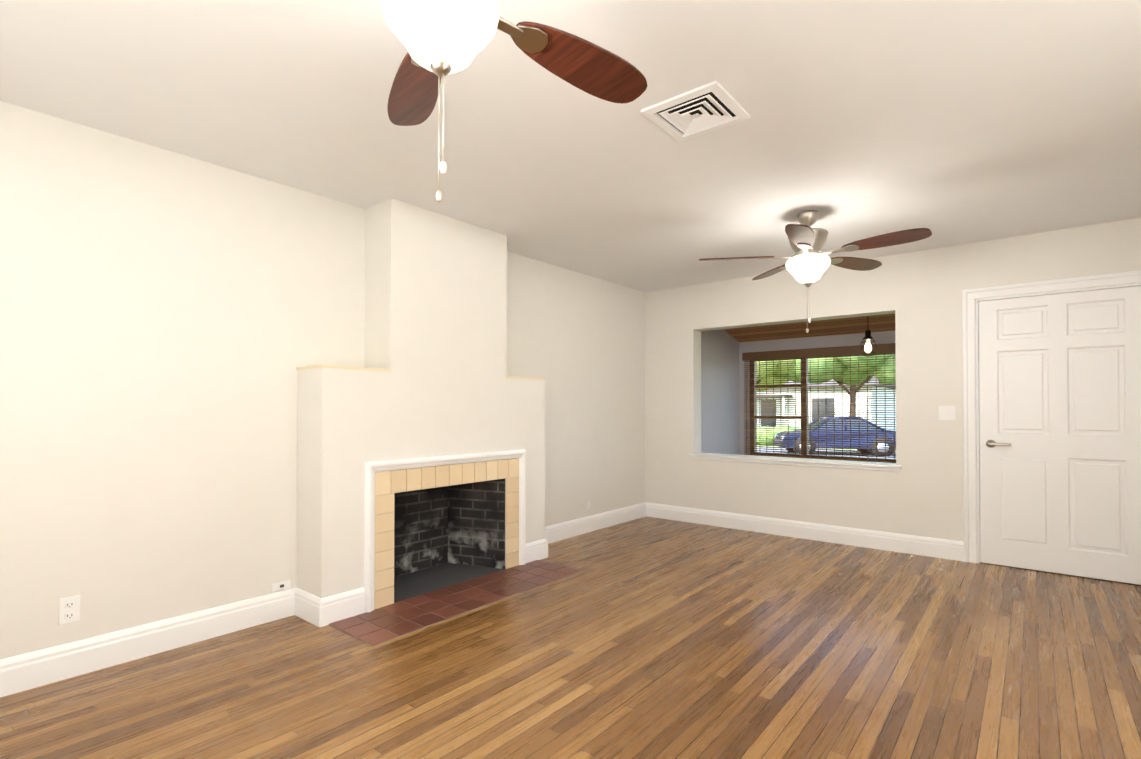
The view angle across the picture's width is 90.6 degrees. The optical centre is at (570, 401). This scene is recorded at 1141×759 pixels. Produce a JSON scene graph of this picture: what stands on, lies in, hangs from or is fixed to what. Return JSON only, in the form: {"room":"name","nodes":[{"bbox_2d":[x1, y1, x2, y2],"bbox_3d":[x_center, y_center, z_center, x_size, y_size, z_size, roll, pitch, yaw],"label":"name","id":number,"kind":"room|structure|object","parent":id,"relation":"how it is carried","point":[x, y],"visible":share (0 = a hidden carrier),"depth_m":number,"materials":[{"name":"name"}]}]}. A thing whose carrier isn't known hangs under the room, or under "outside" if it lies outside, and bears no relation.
{"room":"living room","nodes":[
{"label":"living room","id":0,"kind":"room"},
{"bbox_2d":[0,101,644,659],"bbox_3d":[-1.214,0.050,4.062,0.320,2.600,6.440,0,-1,39],"label":"wall","id":1,"kind":"structure","parent":0,"point":[170,321],"depth_m":2.86,"materials":[{"name":"white paint"}]},
{"bbox_2d":[59,595,79,624],"bbox_3d":[-2.248,0.934,2.533,0.009,0.116,0.072,0,-1,39],"label":"electrical outlet","id":2,"kind":"object","parent":1,"relation":"attached to","point":[69,609],"visible":1,"depth_m":2.53,"materials":[{"name":"white plastic"}]},
{"bbox_2d":[0,589,291,696],"bbox_3d":[-2.298,1.157,2.462,0.018,0.152,2.190,0,-1,39],"label":"baseboard","id":3,"kind":"structure","parent":1,"relation":"attached to","point":[29,670],"depth_m":2.70,"materials":[{"name":"white wood"}]},
{"bbox_2d":[272,580,290,591],"bbox_3d":[-1.657,1.063,3.240,0.023,0.053,0.105,0,-1,39],"label":"outlet plate","id":4,"kind":"object","parent":1,"relation":"attached to","point":[284,585],"visible":0.98,"depth_m":3.24,"materials":[{"name":"white plastic"}]},
{"bbox_2d":[545,502,647,542],"bbox_3d":[0.200,1.189,5.509,0.018,0.152,1.990,0,-1,39],"label":"baseboard","id":5,"kind":"structure","parent":1,"relation":"attached to","point":[564,530],"depth_m":5.55,"materials":[{"name":"white wood"}]},
{"bbox_2d":[296,198,545,602],"bbox_3d":[-0.972,-0.001,3.999,0.476,2.500,1.862,0,-1,39],"label":"chimney breast","id":6,"kind":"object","parent":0,"point":[431,378],"depth_m":3.71,"materials":[{"name":"white paint"}]},
{"bbox_2d":[292,588,327,627],"bbox_3d":[-1.482,1.165,3.197,0.288,0.152,0.018,0,-1,39],"label":"baseboard","id":7,"kind":"structure","parent":6,"relation":"attached to","point":[313,609],"depth_m":3.17,"materials":[{"name":"white wood"}]},
{"bbox_2d":[364,449,525,612],"bbox_3d":[-0.776,0.805,3.837,0.033,0.885,1.350,0,-1,39],"label":"fireplace surround","id":8,"kind":"structure","parent":6,"relation":"attached to","point":[384,481],"depth_m":3.59,"materials":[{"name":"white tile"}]},
{"bbox_2d":[526,534,551,559],"bbox_3d":[-0.297,1.180,4.642,0.288,0.152,0.018,0,-1,39],"label":"baseboard","id":9,"kind":"structure","parent":6,"relation":"attached to","point":[539,548],"depth_m":4.48,"materials":[{"name":"white wood"}]},
{"bbox_2d":[0,516,1140,758],"bbox_3d":[0.527,1.284,2.505,4.930,0.100,6.260,0,-1,39],"label":"floor","id":10,"kind":"structure","parent":0,"point":[648,638],"depth_m":2.56,"materials":[{"name":"brown wood"}]},
{"bbox_2d":[328,560,582,646],"bbox_3d":[-0.634,1.243,3.664,0.465,0.006,1.720,0,-1,39],"label":"hearth","id":11,"kind":"object","parent":10,"relation":"on","point":[375,627],"depth_m":3.48,"materials":[{"name":"brown tile"}]},
{"bbox_2d":[0,0,1140,291],"bbox_3d":[0.584,-1.325,2.602,4.930,0.120,6.440,0,-1,39],"label":"ceiling","id":12,"kind":"structure","parent":0,"point":[952,122],"depth_m":2.50,"materials":[{"name":"white paint"}]},
{"bbox_2d":[380,0,646,201],"bbox_3d":[-0.272,-0.880,1.367,1.342,0.796,1.350,0,-1,39],"label":"fan","id":13,"kind":"object","parent":12,"relation":"hanging from","point":[438,39],"visible":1,"depth_m":1.53,"materials":[{"name":"brown wood"}]},
{"bbox_2d":[641,81,749,141],"bbox_3d":[0.550,-1.258,2.474,0.350,0.015,0.350,0,-1,39],"label":"ceiling vent","id":14,"kind":"object","parent":12,"relation":"in","point":[707,108],"visible":1,"depth_m":2.46,"materials":[{"name":"white metal"}]},
{"bbox_2d":[699,210,931,332],"bbox_3d":[1.599,-0.856,3.718,1.333,0.796,1.355,0,-1,39],"label":"fan","id":15,"kind":"object","parent":12,"relation":"hanging from","point":[808,262],"visible":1,"depth_m":3.66,"materials":[{"name":"brown wood"}]},
{"bbox_2d":[701,329,739,454],"bbox_3d":[1.708,0.052,6.728,0.180,2.450,1.390,0,-1,39],"label":"wall","id":16,"kind":"structure","parent":0,"point":[720,419],"depth_m":6.65,"materials":[{"name":"paint"}]},
{"bbox_2d":[724,313,894,341],"bbox_3d":[3.305,-0.940,5.429,4.310,0.428,1.390,0,-1,39],"label":"boards","id":17,"kind":"object","parent":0,"point":[856,325],"depth_m":6.29,"materials":[{"name":"brown wood"}]},
{"bbox_2d":[860,316,875,356],"bbox_3d":[2.930,-0.687,5.560,0.140,0.490,0.140,0,-1,39],"label":"pendant lamp","id":18,"kind":"object","parent":17,"relation":"hanging from","point":[867,347],"visible":0.96,"depth_m":5.54,"materials":[{"name":"white glass"}]},
{"bbox_2d":[739,331,895,454],"bbox_3d":[3.698,0.219,5.897,3.950,2.100,0.150,0,-1,39],"label":"wall","id":19,"kind":"structure","parent":0,"point":[885,337],"depth_m":6.75,"materials":[{"name":"paint"}]},
{"bbox_2d":[742,343,895,360],"bbox_3d":[3.442,-0.570,5.964,3.360,0.100,0.016,0,-1,39],"label":"blind valance","id":20,"kind":"object","parent":19,"relation":"attached to","point":[827,351],"visible":0.29,"depth_m":6.46,"materials":[{"name":"brown wood"}]},
{"bbox_2d":[750,353,895,462],"bbox_3d":[3.517,0.051,6.048,3.240,1.240,0.080,0,-1,39],"label":"window","id":21,"kind":"structure","parent":19,"relation":"in","point":[754,417],"depth_m":6.66,"materials":[{"name":"brown wood"}]},
{"bbox_2d":[744,353,895,462],"bbox_3d":[3.451,0.055,5.968,3.340,1.290,0.004,0,-1,39],"label":"window shade","id":22,"kind":"object","parent":21,"relation":"attached to","point":[818,407],"visible":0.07,"depth_m":6.43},
{"bbox_2d":[645,217,1140,541],"bbox_3d":[2.684,0.009,4.914,4.630,2.500,0.180,0,-1,39],"label":"wall","id":23,"kind":"structure","parent":0,"point":[919,295],"depth_m":4.85,"materials":[{"name":"white paint"}]},
{"bbox_2d":[689,453,901,471],"bbox_3d":[2.070,0.567,5.406,1.950,0.054,0.228,0,-1,39],"label":"sill","id":24,"kind":"structure","parent":23,"relation":"attached to","point":[877,466],"depth_m":5.25,"materials":[{"name":"white"}]},
{"bbox_2d":[648,503,963,560],"bbox_3d":[1.961,1.187,5.366,2.925,0.152,0.018,0,-1,39],"label":"baseboard","id":25,"kind":"structure","parent":23,"relation":"attached to","point":[895,542],"depth_m":5.12,"materials":[{"name":"white wood"}]},
{"bbox_2d":[938,406,955,419],"bbox_3d":[3.015,0.090,4.520,0.116,0.116,0.009,0,-1,39],"label":"switch plate","id":26,"kind":"object","parent":23,"relation":"attached to","point":[946,412],"visible":1,"depth_m":4.52,"materials":[{"name":"white plastic"}]},
{"bbox_2d":[962,270,1140,562],"bbox_3d":[3.589,0.181,4.154,1.140,2.140,0.205,0,-1,39],"label":"door frame","id":27,"kind":"structure","parent":23,"relation":"attached to","point":[970,296],"depth_m":4.40,"materials":[{"name":"white wood"}]},
{"bbox_2d":[979,286,1140,584],"bbox_3d":[3.544,0.229,4.085,0.948,2.027,0.096,0,-1,39],"label":"door","id":28,"kind":"structure","parent":23,"relation":"in","point":[1060,423],"depth_m":4.08,"materials":[{"name":"white wood"}]},
{"bbox_2d":[980,562,1140,585],"bbox_3d":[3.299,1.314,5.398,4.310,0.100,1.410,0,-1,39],"label":"threshold","id":29,"kind":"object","parent":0,"point":[1062,574],"depth_m":4.19,"materials":[{"name":"brown wood"}]},
{"label":"outside","id":30,"kind":"structure","parent":0,"visible":0},
{"bbox_2d":[757,445,895,451],"bbox_3d":[29.423,2.499,56.940,140.000,0.200,111.450,0,-1,39],"label":"lawn","id":31,"kind":"structure","parent":30,"point":[816,448],"depth_m":24.38,"materials":[{"name":"green plant"}]},
{"bbox_2d":[757,360,792,390],"bbox_3d":[10.078,-1.585,30.540,5.709,7.430,6.334,0,-1,39],"label":"tree","id":32,"kind":"object","parent":31,"relation":"on","point":[769,380],"depth_m":28.47,"materials":[{"name":"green plant"}]},
{"bbox_2d":[757,425,800,445],"bbox_3d":[8.183,1.685,28.178,10.824,1.188,1.398,0,-1,39],"label":"hedge","id":33,"kind":"object","parent":31,"relation":"on","point":[770,440],"depth_m":26.71,"materials":[{"name":"green plant"}]},
{"bbox_2d":[757,376,895,430],"bbox_3d":[15.303,-0.610,39.744,12.800,5.660,9.800,0,-1,39],"label":"house","id":34,"kind":"structure","parent":31,"relation":"on","point":[770,410],"depth_m":35.30,"materials":[{"name":"white"}]},
{"bbox_2d":[757,446,895,458],"bbox_3d":[4.050,2.067,25.987,140.000,0.020,6.500,0,-1,39],"label":"street","id":35,"kind":"structure","parent":31,"relation":"on","point":[763,449],"depth_m":22.50,"materials":[{"name":"grey asphalt"}]},
{"bbox_2d":[774,417,895,455],"bbox_3d":[10.288,1.324,21.852,4.420,1.509,1.840,0,-1,9],"label":"car","id":36,"kind":"object","parent":35,"relation":"on","point":[824,431],"depth_m":21.07,"materials":[{"name":"blue paint"}]},
{"bbox_2d":[781,354,895,416],"bbox_3d":[13.584,-1.890,27.986,6.955,7.987,5.810,0,-1,39],"label":"tree","id":37,"kind":"object","parent":31,"relation":"on","point":[833,368],"depth_m":26.92,"materials":[{"name":"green plant"}]}
]}

